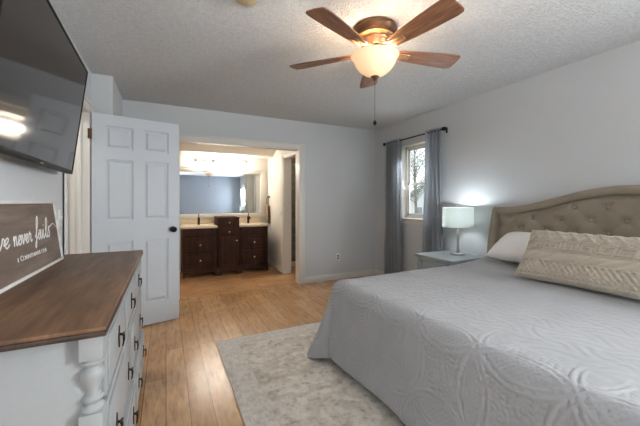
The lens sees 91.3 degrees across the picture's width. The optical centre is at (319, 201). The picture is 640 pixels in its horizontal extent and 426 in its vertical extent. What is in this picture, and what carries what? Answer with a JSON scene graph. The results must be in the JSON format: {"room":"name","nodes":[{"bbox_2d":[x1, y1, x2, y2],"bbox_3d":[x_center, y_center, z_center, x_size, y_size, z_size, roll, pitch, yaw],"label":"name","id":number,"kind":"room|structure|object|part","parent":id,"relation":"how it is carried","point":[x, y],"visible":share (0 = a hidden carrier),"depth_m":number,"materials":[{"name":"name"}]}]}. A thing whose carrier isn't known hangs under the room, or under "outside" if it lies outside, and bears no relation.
{"room":"bedroom","nodes":[
{"label":"bedroom","id":0,"kind":"room"},
{"bbox_2d":[0,6,122,243],"bbox_3d":[-1.081,0.010,0.828,0.290,2.440,6.240,0,0,-26],"label":"wall","id":1,"kind":"structure","parent":0,"point":[20,180],"depth_m":1.84,"materials":[{"name":"paint"}]},
{"bbox_2d":[57,209,62,226],"bbox_3d":[-1.706,0.105,2.058,0.017,0.116,0.072,0,0,-26],"label":"light switch","id":2,"kind":"object","parent":1,"relation":"attached to","point":[59,211],"visible":0.91,"depth_m":2.04,"materials":[{"name":"white plastic"}]},
{"bbox_2d":[62,96,92,254],"bbox_3d":[-1.924,0.169,2.511,0.024,2.122,0.869,0,0,-26],"label":"trim","id":3,"kind":"structure","parent":1,"relation":"attached to","point":[86,103],"depth_m":2.13,"materials":[{"name":"paint"}]},
{"bbox_2d":[70,104,89,253],"bbox_3d":[-1.988,0.205,2.480,0.142,2.050,0.727,0,0,-26],"label":"trim","id":4,"kind":"structure","parent":1,"relation":"attached to","point":[80,178],"depth_m":2.80,"materials":[{"name":"paint"}]},
{"bbox_2d":[88,112,178,325],"bbox_3d":[-1.796,0.204,3.066,0.775,2.035,0.176,0,0,-39],"label":"door","id":5,"kind":"structure","parent":1,"relation":"in","point":[135,162],"depth_m":3.08,"materials":[{"name":"paint"}]},
{"bbox_3d":[-1.511,0.282,3.232,0.060,0.060,0.070,0,0,-39],"label":"knob","id":6,"kind":"part","parent":5,"relation":"part of","materials":[{"name":"black metal"}]},
{"bbox_3d":[-1.371,-0.510,1.404,0.040,0.280,0.400,0,0,-26],"label":"television mount","id":7,"kind":"object","parent":1,"relation":"attached to","visible":0},
{"bbox_2d":[0,0,87,173],"bbox_3d":[-1.282,-0.508,1.470,0.124,0.667,1.170,0,0,-27],"label":"television","id":8,"kind":"object","parent":7,"relation":"attached to","point":[43,76],"visible":1,"depth_m":1.31,"materials":[{"name":"black plastic"}]},
{"bbox_2d":[68,174,69,253],"bbox_3d":[-2.558,0.010,2.085,1.250,2.440,3.200,0,0,-26],"label":"wall","id":9,"kind":"structure","parent":0,"point":[68,174],"depth_m":3.47,"materials":[{"name":"paint"}]},
{"bbox_2d":[180,154,267,271],"bbox_3d":[-2.006,0.010,5.822,2.340,2.440,0.120,0,0,-26],"label":"wall","id":10,"kind":"structure","parent":0,"point":[185,159],"depth_m":5.92,"materials":[{"name":"paint"}]},
{"bbox_2d":[180,219,212,224],"bbox_3d":[-2.227,0.352,5.633,0.577,0.089,0.020,0,0,-26],"label":"backsplash","id":11,"kind":"structure","parent":10,"relation":"attached to","point":[182,221],"depth_m":5.62,"materials":[{"name":"stone"}]},
{"bbox_2d":[195,157,246,166],"bbox_3d":[-1.807,-0.729,5.779,0.940,0.143,0.133,0,0,-26],"label":"vanity light","id":12,"kind":"object","parent":10,"relation":"attached to","point":[208,161],"visible":1,"depth_m":5.76,"materials":[{"name":"white glass"}]},
{"bbox_2d":[215,159,220,165],"bbox_3d":[-1.872,-0.725,5.735,0.096,0.137,0.111,0,0,-26],"label":"bulb","id":13,"kind":"object","parent":12,"relation":"attached to","point":[217,161],"depth_m":5.71,"materials":[{"name":"beige glass"}]},
{"bbox_2d":[180,166,264,217],"bbox_3d":[-1.977,-0.178,5.740,1.990,0.905,0.029,0,0,-27],"label":"vanity mirror","id":14,"kind":"object","parent":10,"relation":"attached to","point":[204,191],"visible":0.71,"depth_m":5.81,"materials":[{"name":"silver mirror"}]},
{"bbox_2d":[239,218,259,222],"bbox_3d":[-1.408,0.352,6.037,0.527,0.089,0.020,0,0,-26],"label":"backsplash","id":15,"kind":"structure","parent":10,"relation":"attached to","point":[241,220],"depth_m":6.05,"materials":[{"name":"stone"}]},
{"bbox_2d":[180,143,275,158],"bbox_3d":[-1.824,-1.032,5.316,2.220,0.355,0.950,0,0,-26],"label":"ceiling","id":16,"kind":"structure","parent":0,"point":[185,148],"depth_m":5.52,"materials":[{"name":"paint"}]},
{"bbox_2d":[123,100,374,276],"bbox_3d":[-0.852,0.010,4.484,3.930,2.440,0.120,0,0,-26],"label":"wall","id":17,"kind":"structure","parent":0,"point":[339,160],"depth_m":4.88,"materials":[{"name":"paint"}]},
{"bbox_2d":[180,283,298,298],"bbox_3d":[-1.057,1.227,4.345,1.660,0.006,0.040,0,0,-26],"label":"trim","id":18,"kind":"structure","parent":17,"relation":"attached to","point":[295,283],"depth_m":4.28,"materials":[{"name":"brown wood"}]},
{"bbox_2d":[179,133,304,298],"bbox_3d":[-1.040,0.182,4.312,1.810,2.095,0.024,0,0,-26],"label":"trim","id":19,"kind":"structure","parent":17,"relation":"attached to","point":[301,147],"depth_m":4.68,"materials":[{"name":"paint"}]},
{"bbox_2d":[336,253,339,260],"bbox_3d":[0.288,0.875,4.973,0.072,0.116,0.010,0,0,-26],"label":"wall outlet","id":20,"kind":"object","parent":17,"relation":"attached to","point":[337,254],"visible":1,"depth_m":4.97,"materials":[{"name":"white plastic"}]},
{"bbox_2d":[305,269,375,283],"bbox_3d":[0.355,1.181,5.004,1.305,0.097,0.014,0,0,-26],"label":"baseboard","id":21,"kind":"structure","parent":17,"relation":"attached to","point":[328,277],"depth_m":4.97,"materials":[{"name":"paint"}]},
{"bbox_2d":[135,265,376,425],"bbox_3d":[-0.324,1.290,2.153,5.320,0.120,8.230,0,0,-26],"label":"floor","id":22,"kind":"structure","parent":0,"point":[186,382],"depth_m":2.97,"materials":[{"name":"brown wood"}]},
{"bbox_2d":[0,250,146,425],"bbox_3d":[-1.147,0.790,1.489,0.512,0.880,1.575,0,0,-26],"label":"dresser","id":23,"kind":"object","parent":22,"relation":"on","point":[72,349],"visible":0.98,"depth_m":0.96,"materials":[{"name":"paint"}]},
{"bbox_2d":[0,201,63,293],"bbox_3d":[-1.396,0.173,1.487,0.067,0.357,0.940,0,0,-26],"label":"wooden sign","id":24,"kind":"object","parent":23,"relation":"on","point":[30,240],"visible":1,"depth_m":1.48,"materials":[{"name":"brown wood"}]},
{"bbox_3d":[-0.657,0.759,0.905,0.060,0.762,0.060,0,0,-26],"label":"turned post","id":25,"kind":"part","parent":23,"relation":"part of","materials":[{"name":"paint"}]},
{"bbox_3d":[-0.758,0.498,1.161,0.020,0.200,0.450,0,0,-26],"label":"drawer","id":26,"kind":"part","parent":23,"relation":"part of","materials":[{"name":"paint"}]},
{"bbox_3d":[-0.809,0.747,1.266,0.022,0.257,0.684,0,0,-26],"label":"drawer","id":27,"kind":"part","parent":23,"relation":"part of","materials":[{"name":"paint"}]},
{"bbox_3d":[-0.706,0.780,1.103,0.022,0.082,0.034,0,0,-26],"label":"bail pull","id":28,"kind":"part","parent":23,"relation":"part of","materials":[{"name":"brown metal"}]},
{"bbox_3d":[-0.964,0.634,1.579,0.017,0.512,1.399,0,0,-26],"label":"moulding","id":29,"kind":"part","parent":23,"relation":"part of","materials":[{"name":"paint"}]},
{"bbox_3d":[-0.741,0.500,1.169,0.022,0.082,0.034,0,0,-26],"label":"bail pull","id":30,"kind":"part","parent":23,"relation":"part of","materials":[{"name":"brown metal"}]},
{"bbox_3d":[-0.800,1.012,1.270,0.042,0.235,0.684,0,0,-26],"label":"drawer","id":31,"kind":"part","parent":23,"relation":"part of","materials":[{"name":"paint"}]},
{"bbox_3d":[-0.964,0.498,1.579,0.020,0.200,0.450,0,0,-26],"label":"drawer","id":32,"kind":"part","parent":23,"relation":"part of","materials":[{"name":"paint"}]},
{"bbox_3d":[-0.875,0.780,1.447,0.022,0.082,0.034,0,0,-26],"label":"bail pull","id":33,"kind":"part","parent":23,"relation":"part of","materials":[{"name":"brown metal"}]},
{"bbox_3d":[-0.947,0.500,1.588,0.022,0.082,0.034,0,0,-26],"label":"bail pull","id":34,"kind":"part","parent":23,"relation":"part of","materials":[{"name":"brown metal"}]},
{"bbox_3d":[-1.118,0.747,1.893,0.022,0.257,0.684,0,0,-26],"label":"drawer","id":35,"kind":"part","parent":23,"relation":"part of","materials":[{"name":"paint"}]},
{"bbox_3d":[-0.857,0.990,1.455,0.022,0.082,0.034,0,0,-26],"label":"bail pull","id":36,"kind":"part","parent":23,"relation":"part of","materials":[{"name":"brown metal"}]},
{"bbox_3d":[-1.015,0.780,1.731,0.022,0.082,0.034,0,0,-26],"label":"bail pull","id":37,"kind":"part","parent":23,"relation":"part of","materials":[{"name":"brown metal"}]},
{"bbox_3d":[-1.109,1.012,1.898,0.042,0.235,0.684,0,0,-26],"label":"drawer","id":38,"kind":"part","parent":23,"relation":"part of","materials":[{"name":"paint"}]},
{"bbox_3d":[-1.170,0.498,1.998,0.020,0.200,0.450,0,0,-26],"label":"drawer","id":39,"kind":"part","parent":23,"relation":"part of","materials":[{"name":"paint"}]},
{"bbox_3d":[-0.997,0.990,1.740,0.022,0.082,0.034,0,0,-26],"label":"bail pull","id":40,"kind":"part","parent":23,"relation":"part of","materials":[{"name":"brown metal"}]},
{"bbox_2d":[181,228,217,278],"bbox_3d":[-2.072,0.832,5.356,0.540,0.797,0.599,0,0,-26],"label":"vanity cabinet","id":41,"kind":"object","parent":22,"relation":"on","point":[198,246],"visible":0.97,"depth_m":5.11,"materials":[{"name":"brown wood"}]},
{"bbox_2d":[180,219,217,228],"bbox_3d":[-2.098,0.370,5.370,0.577,0.125,0.608,0,0,-26],"label":"countertop","id":42,"kind":"structure","parent":41,"relation":"on","point":[184,223],"depth_m":5.52,"materials":[{"name":"stone"}]},
{"bbox_3d":[-1.956,0.705,5.119,0.450,0.230,0.026,0,0,-26],"label":"drawer","id":43,"kind":"part","parent":41,"relation":"part of","materials":[{"name":"brown wood"}]},
{"bbox_3d":[-1.956,0.960,5.119,0.450,0.240,0.026,0,0,-26],"label":"drawer","id":44,"kind":"part","parent":41,"relation":"part of","materials":[{"name":"brown wood"}]},
{"bbox_2d":[214,216,239,275],"bbox_3d":[-1.639,0.744,5.501,0.357,0.972,0.563,0,0,-26],"label":"tower","id":45,"kind":"object","parent":22,"relation":"on","point":[228,226],"visible":0.98,"depth_m":5.29,"materials":[{"name":"brown wood"}]},
{"bbox_3d":[-1.536,0.502,5.291,0.285,0.125,0.018,0,0,-26],"label":"drawer","id":46,"kind":"part","parent":45,"relation":"part of","materials":[{"name":"brown wood"}]},
{"bbox_3d":[-1.536,0.350,5.291,0.285,0.130,0.018,0,0,-26],"label":"drawer","id":47,"kind":"part","parent":45,"relation":"part of","materials":[{"name":"brown wood"}]},
{"bbox_3d":[-1.534,0.835,5.288,0.285,0.510,0.026,0,0,-26],"label":"door","id":48,"kind":"part","parent":45,"relation":"part of","materials":[{"name":"brown wood"}]},
{"bbox_2d":[239,226,267,272],"bbox_3d":[-1.276,0.832,5.748,0.505,0.797,0.599,0,0,-26],"label":"vanity cabinet","id":49,"kind":"object","parent":22,"relation":"on","point":[253,241],"visible":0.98,"depth_m":5.50,"materials":[{"name":"brown wood"}]},
{"bbox_2d":[239,218,268,226],"bbox_3d":[-1.278,0.370,5.773,0.527,0.125,0.608,0,0,-26],"label":"countertop","id":50,"kind":"structure","parent":49,"relation":"on","point":[253,222],"depth_m":5.78,"materials":[{"name":"stone"}]},
{"bbox_3d":[-1.160,0.705,5.511,0.415,0.230,0.026,0,0,-26],"label":"drawer","id":51,"kind":"part","parent":49,"relation":"part of","materials":[{"name":"brown wood"}]},
{"bbox_3d":[-1.160,0.960,5.511,0.415,0.240,0.026,0,0,-26],"label":"drawer","id":52,"kind":"part","parent":49,"relation":"part of","materials":[{"name":"brown wood"}]},
{"bbox_2d":[216,322,405,425],"bbox_3d":[0.730,1.224,1.847,2.160,0.011,3.050,0,0,-26],"label":"area rug","id":53,"kind":"object","parent":22,"relation":"on","point":[273,379],"visible":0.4,"depth_m":2.07,"materials":[{"name":"beige carpet"}]},
{"bbox_2d":[486,185,639,256],"bbox_3d":[1.472,0.552,1.928,1.985,1.356,2.236,0,0,-26],"label":"headboard","id":54,"kind":"object","parent":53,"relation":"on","point":[610,210],"visible":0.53,"depth_m":2.58,"materials":[{"name":"fabric"}]},
{"bbox_3d":[2.286,0.355,2.328,0.032,0.850,2.020,0,0,-26],"label":"tufted panel","id":55,"kind":"part","parent":54,"relation":"part of","materials":[{"name":"beige fabric"}]},
{"bbox_2d":[414,250,485,269],"bbox_3d":[1.468,0.912,3.517,0.581,0.635,0.545,0,0,-26],"label":"nightstand","id":56,"kind":"object","parent":22,"relation":"on","point":[425,260],"visible":0.32,"depth_m":3.42,"materials":[{"name":"paint"}]},
{"bbox_3d":[1.153,0.928,3.619,0.040,0.603,0.040,0,0,-26],"label":"leg","id":57,"kind":"part","parent":56,"relation":"part of","materials":[{"name":"paint"}]},
{"bbox_3d":[1.238,0.733,3.404,0.022,0.175,0.395,0,0,-26],"label":"drawer","id":58,"kind":"part","parent":56,"relation":"part of","materials":[{"name":"paint"}]},
{"bbox_2d":[442,204,473,255],"bbox_3d":[1.550,0.310,3.521,0.326,0.570,0.326,0,0,-26],"label":"table lamp","id":59,"kind":"object","parent":56,"relation":"on","point":[457,217],"visible":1,"depth_m":3.40,"materials":[{"name":"white fabric"}]},
{"bbox_3d":[1.550,0.170,3.521,0.326,0.220,0.326,0,0,-26],"label":"lamp shade","id":60,"kind":"part","parent":59,"relation":"part of","materials":[{"name":"white fabric"}]},
{"bbox_3d":[1.550,0.432,3.521,0.040,0.274,0.040,0,0,-26],"label":"glass stem","id":61,"kind":"part","parent":59,"relation":"part of","materials":[{"name":"clear glass"}]},
{"bbox_2d":[268,150,287,265],"bbox_3d":[-0.633,0.010,5.545,0.120,2.440,1.590,0,0,-26],"label":"wall","id":62,"kind":"structure","parent":0,"point":[274,163],"depth_m":5.80,"materials":[{"name":"paint"}]},
{"bbox_2d":[268,259,280,271],"bbox_3d":[-0.850,1.181,5.834,0.014,0.097,0.880,0,0,-26],"label":"baseboard","id":63,"kind":"structure","parent":62,"relation":"attached to","point":[274,265],"depth_m":5.81,"materials":[{"name":"paint"}]},
{"bbox_2d":[281,151,295,273],"bbox_3d":[-0.430,0.235,5.138,0.135,1.990,0.601,0,0,-26],"label":"trim","id":64,"kind":"structure","parent":62,"relation":"attached to","point":[287,160],"depth_m":5.39,"materials":[{"name":"paint"}]},
{"bbox_3d":[-1.007,-0.035,6.113,0.050,0.179,0.150,0,0,-26],"label":"towel ring","id":65,"kind":"object","parent":62,"relation":"attached to","visible":0},
{"bbox_2d":[265,204,269,222],"bbox_3d":[-1.023,0.218,6.106,0.060,0.364,0.180,0,0,-26],"label":"hand towel","id":66,"kind":"object","parent":65,"relation":"hanging from","point":[267,207],"visible":1,"depth_m":6.10,"materials":[{"name":"fabric"}]},
{"bbox_2d":[291,162,295,261],"bbox_3d":[-0.202,0.235,6.231,1.260,1.990,0.120,0,0,-26],"label":"wall","id":67,"kind":"structure","parent":0,"point":[293,164],"depth_m":6.01,"materials":[{"name":"tile"}]},
{"bbox_2d":[49,0,639,129],"bbox_3d":[0.071,-1.260,1.350,5.320,0.100,6.440,0,0,-26],"label":"ceiling","id":68,"kind":"structure","parent":0,"point":[229,56],"depth_m":2.47,"materials":[{"name":"white paint"}]},
{"bbox_2d":[236,0,256,5],"bbox_3d":[-0.433,-1.192,1.827,0.136,0.036,0.136,0,0,-26],"label":"smoke detector","id":69,"kind":"object","parent":68,"relation":"attached to","point":[241,2],"visible":1,"depth_m":1.84,"materials":[{"name":"plastic"}]},
{"bbox_2d":[289,0,463,124],"bbox_3d":[0.410,-0.874,2.167,1.257,0.673,1.232,0,0,-26],"label":"ceiling fan","id":70,"kind":"object","parent":68,"relation":"hanging from","point":[376,36],"visible":1,"depth_m":2.07,"materials":[{"name":"brown wood"}]},
{"bbox_3d":[0.010,-1.044,2.343,0.488,0.007,0.156,0,12,22],"label":"blade","id":71,"kind":"part","parent":70,"relation":"part of","materials":[{"name":"brown wood"}]},
{"bbox_3d":[0.122,-1.044,1.882,0.156,0.007,0.488,16,10,39],"label":"blade","id":72,"kind":"part","parent":70,"relation":"part of","materials":[{"name":"brown wood"}]},
{"bbox_3d":[0.415,-1.044,2.592,0.156,0.007,0.488,-12,-1,4],"label":"blade","id":73,"kind":"part","parent":70,"relation":"part of","materials":[{"name":"brown wood"}]},
{"bbox_3d":[0.384,-0.947,2.189,0.332,0.142,0.332,0,0,-26],"label":"lamp shade","id":74,"kind":"part","parent":70,"relation":"part of","materials":[{"name":"white glass"}]},
{"bbox_3d":[0.596,-1.044,1.845,0.156,0.007,0.488,14,-7,-31],"label":"blade","id":75,"kind":"part","parent":70,"relation":"part of","materials":[{"name":"brown wood"}]},
{"bbox_3d":[0.776,-1.044,2.284,0.488,0.007,0.156,0,-12,-14],"label":"blade","id":76,"kind":"part","parent":70,"relation":"part of","materials":[{"name":"brown wood"}]},
{"bbox_2d":[307,256,639,425],"bbox_3d":[1.321,0.857,1.862,2.049,0.678,2.392,0,0,-26],"label":"coverlet","id":77,"kind":"object","parent":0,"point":[476,342],"visible":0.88,"depth_m":1.52,"materials":[{"name":"fabric"}]},
{"bbox_2d":[486,232,530,262],"bbox_3d":[1.851,0.405,2.739,0.354,0.259,0.620,0,0,-27],"label":"bed pillow","id":78,"kind":"object","parent":77,"relation":"on","point":[512,246],"visible":0.41,"depth_m":2.78,"materials":[{"name":"fabric"}]},
{"bbox_2d":[514,230,639,299],"bbox_3d":[1.843,0.395,2.054,0.292,0.353,0.992,0,0,-28],"label":"knit pillow","id":79,"kind":"object","parent":77,"relation":"on","point":[601,263],"visible":1,"depth_m":2.06,"materials":[{"name":"fabric"}]},
{"bbox_2d":[375,40,639,271],"bbox_3d":[2.351,0.010,2.583,0.140,2.440,6.360,0,0,-26],"label":"wall","id":80,"kind":"structure","parent":0,"point":[574,127],"depth_m":3.06,"materials":[{"name":"paint"}]},
{"bbox_2d":[375,269,383,274],"bbox_3d":[2.312,1.181,2.489,0.014,0.097,6.226,0,0,-26],"label":"baseboard","id":81,"kind":"structure","parent":80,"relation":"attached to","point":[377,272],"depth_m":5.20,"materials":[{"name":"paint"}]},
{"bbox_2d":[402,141,424,224],"bbox_3d":[1.424,-0.263,4.434,0.170,1.155,0.760,0,0,-26],"label":"window","id":82,"kind":"structure","parent":80,"relation":"in","point":[407,217],"depth_m":4.72,"materials":[{"name":"paint"}]},
{"bbox_3d":[1.400,0.249,4.423,0.118,0.025,0.760,0,0,-26],"label":"sill","id":83,"kind":"part","parent":82,"relation":"part of","materials":[{"name":"paint"}]},
{"bbox_3d":[1.469,-0.041,4.456,0.020,0.489,0.628,0,0,-26],"label":"sash","id":84,"kind":"part","parent":82,"relation":"part of","materials":[{"name":"glass"}]},
{"bbox_3d":[1.484,-0.527,4.464,0.020,0.554,0.628,0,0,-26],"label":"sash","id":85,"kind":"part","parent":82,"relation":"part of","materials":[{"name":"glass"}]},
{"bbox_2d":[383,127,447,145],"bbox_3d":[1.309,-0.905,4.411,0.116,0.070,1.210,0,0,-26],"label":"curtain rod","id":86,"kind":"object","parent":80,"relation":"attached to","point":[443,128],"visible":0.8,"depth_m":4.22,"materials":[{"name":"black metal"}]},
{"bbox_2d":[384,138,401,273],"bbox_3d":[1.112,0.138,4.733,0.096,2.145,0.357,0,0,-26],"label":"curtain","id":87,"kind":"object","parent":86,"relation":"hanging from","point":[393,151],"visible":0.96,"depth_m":4.72,"materials":[{"name":"fabric"}]},
{"bbox_2d":[422,127,442,252],"bbox_3d":[1.449,0.138,4.047,0.098,2.145,0.346,0,0,-26],"label":"curtain","id":88,"kind":"object","parent":86,"relation":"hanging from","point":[432,234],"visible":0.74,"depth_m":4.00,"materials":[{"name":"fabric"}]},
{"label":"outside","id":89,"kind":"structure","parent":0,"visible":0},
{"bbox_3d":[17.228,1.780,14.049,36.680,0.100,70.000,0,0,-26],"label":"ground","id":90,"kind":"structure","parent":89,"visible":0},
{"bbox_2d":[410,185,423,213],"bbox_3d":[8.780,0.020,16.133,6.600,3.420,6.600,0,0,-26],"label":"house","id":91,"kind":"structure","parent":90,"relation":"on","point":[420,201],"depth_m":16.51,"materials":[{"name":"paint"}]},
{"bbox_2d":[410,149,424,213],"bbox_3d":[3.809,-1.128,12.533,3.334,5.721,4.453,0,0,-5],"label":"bare tree","id":92,"kind":"object","parent":90,"relation":"on","point":[414,166],"visible":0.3,"depth_m":12.53,"materials":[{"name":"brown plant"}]}
]}

